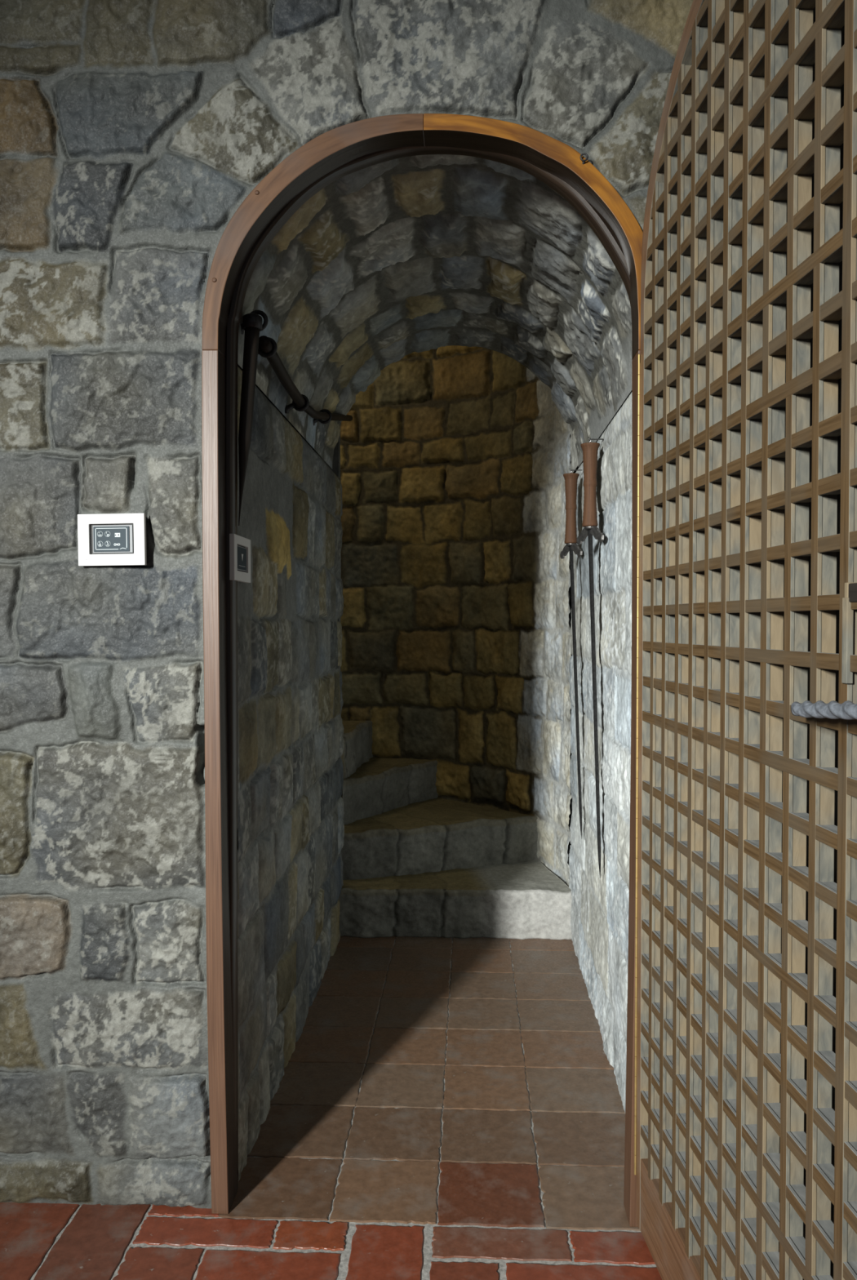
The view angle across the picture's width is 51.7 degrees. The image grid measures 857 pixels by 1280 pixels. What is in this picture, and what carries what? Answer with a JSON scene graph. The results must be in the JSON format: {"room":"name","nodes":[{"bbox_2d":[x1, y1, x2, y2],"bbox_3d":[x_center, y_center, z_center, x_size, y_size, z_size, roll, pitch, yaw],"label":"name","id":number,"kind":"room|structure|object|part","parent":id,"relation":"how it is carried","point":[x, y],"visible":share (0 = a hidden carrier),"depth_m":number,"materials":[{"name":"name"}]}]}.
{"room":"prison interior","nodes":[
{"label":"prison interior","id":0,"kind":"room"},
{"bbox_2d":[237,366,344,1181],"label":"wall","id":1,"kind":"structure","parent":0,"point":[291,828],"depth_m":2.15,"materials":[{"name":"stone"}]},
{"bbox_2d":[229,533,250,582],"bbox_3d":[-0.374,-0.158,1.732,0.022,0.088,0.125,0,1,3],"label":"control panel","id":2,"kind":"object","parent":1,"relation":"attached to","point":[239,546],"visible":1,"depth_m":1.71,"materials":[{"name":"white plastic"}]},
{"bbox_2d":[0,936,662,1279],"bbox_3d":[0.049,1.106,1.140,3.586,0.060,5.800,0,1,3],"label":"floor","id":3,"kind":"structure","parent":0,"point":[442,1108],"depth_m":1.82,"materials":[{"name":"tile"}]},
{"bbox_2d":[338,720,572,939],"bbox_3d":[-0.260,0.606,3.520,1.571,0.849,0.881,0,1,3],"label":"stair","id":4,"kind":"structure","parent":3,"relation":"on","point":[417,862],"depth_m":3.27,"materials":[{"name":"grey stone"}]},
{"bbox_2d":[0,0,693,1208],"bbox_3d":[-0.193,-0.310,1.630,2.460,2.773,0.054,0,1,3],"label":"wall","id":5,"kind":"structure","parent":0,"point":[133,133],"depth_m":1.64,"materials":[{"name":"stone"}]},
{"bbox_2d":[77,513,147,566],"bbox_3d":[-0.581,-0.184,1.634,0.125,0.095,0.024,-1,1,3],"label":"control panel","id":6,"kind":"object","parent":5,"relation":"attached to","point":[105,539],"visible":1,"depth_m":1.62,"materials":[{"name":"white plastic"}]},
{"bbox_2d":[201,113,643,1226],"bbox_3d":[0.007,0.052,1.650,0.859,2.030,0.101,0,1,3],"label":"door frame","id":7,"kind":"structure","parent":5,"relation":"attached to","point":[340,152],"depth_m":1.63,"materials":[{"name":"brown wood"}]},
{"bbox_2d":[634,0,856,1279],"bbox_3d":[0.398,0.047,1.160,0.095,2.033,0.856,0,1,-4],"label":"door","id":8,"kind":"structure","parent":5,"relation":"in","point":[745,1063],"depth_m":1.14,"materials":[{"name":"brown wood"}]},
{"bbox_3d":[0.421,0.998,1.219,0.039,0.130,0.732,0,1,-4],"label":"rail","id":9,"kind":"part","parent":8,"relation":"part of","materials":[{"name":"brown wood"}]},
{"bbox_3d":[0.386,0.066,0.832,0.018,0.033,0.203,0,1,1],"label":"handle","id":10,"kind":"part","parent":8,"relation":"part of","materials":[{"name":"grey metal"}]},
{"bbox_2d":[203,364,631,858],"bbox_3d":[-0.009,-0.659,2.977,3.100,3.400,2.670,0,1,3],"label":"wall","id":11,"kind":"structure","parent":0,"point":[238,366],"depth_m":2.94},
{"bbox_2d":[240,310,352,425],"bbox_3d":[-0.319,-0.672,2.432,0.070,0.214,1.391,0,1,3],"label":"wall rail","id":12,"kind":"object","parent":11,"relation":"attached to","point":[268,347],"visible":0.83,"depth_m":2.02,"materials":[{"name":"black metal"}]},
{"bbox_2d":[238,313,262,525],"bbox_3d":[-0.346,-0.426,1.719,0.041,0.414,0.064,0,1,3],"label":"pole","id":13,"kind":"object","parent":12,"relation":"hanging from","point":[251,322],"visible":1,"depth_m":1.71,"materials":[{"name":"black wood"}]},
{"bbox_3d":[-0.301,-0.680,2.461,0.036,0.200,1.332,0,1,3],"label":"rail","id":14,"kind":"part","parent":12,"relation":"part of","materials":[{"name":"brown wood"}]},
{"bbox_2d":[560,468,582,839],"bbox_3d":[0.447,0.034,2.751,0.063,1.138,0.148,0,1,3],"label":"sword","id":15,"kind":"object","parent":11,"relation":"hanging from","point":[571,479],"visible":0.99,"depth_m":2.75,"materials":[{"name":"brown metal"}]},
{"bbox_3d":[0.455,0.153,2.730,0.008,0.900,0.104,0,1,-12],"label":"blade","id":16,"kind":"part","parent":15,"relation":"part of","materials":[{"name":"metal"}]},
{"bbox_2d":[576,437,604,877],"bbox_3d":[0.424,0.044,2.333,0.108,1.151,0.051,1,1,39],"label":"sword","id":17,"kind":"object","parent":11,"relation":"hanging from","point":[589,449],"visible":1,"depth_m":2.31,"materials":[{"name":"brown metal"}]},
{"bbox_3d":[0.434,0.163,2.317,0.006,0.913,0.054,-1,1,-27],"label":"blade","id":18,"kind":"part","parent":17,"relation":"part of","materials":[{"name":"metal"}]},
{"bbox_2d":[237,154,632,468],"bbox_3d":[0.056,-0.762,2.296,0.814,0.413,1.260,0,1,3],"label":"ceiling","id":19,"kind":"structure","parent":0,"point":[388,261],"depth_m":2.11,"materials":[{"name":"stone"}]},
{"bbox_2d":[327,345,572,886],"bbox_3d":[-0.301,-0.565,3.523,1.660,3.210,0.893,0,1,3],"label":"wall","id":20,"kind":"structure","parent":0,"point":[456,638],"depth_m":3.79,"materials":[{"name":"stone"}]},
{"bbox_2d":[568,392,631,1111],"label":"wall","id":21,"kind":"structure","parent":0,"point":[599,911],"depth_m":2.28,"materials":[{"name":"stone"}]}
]}

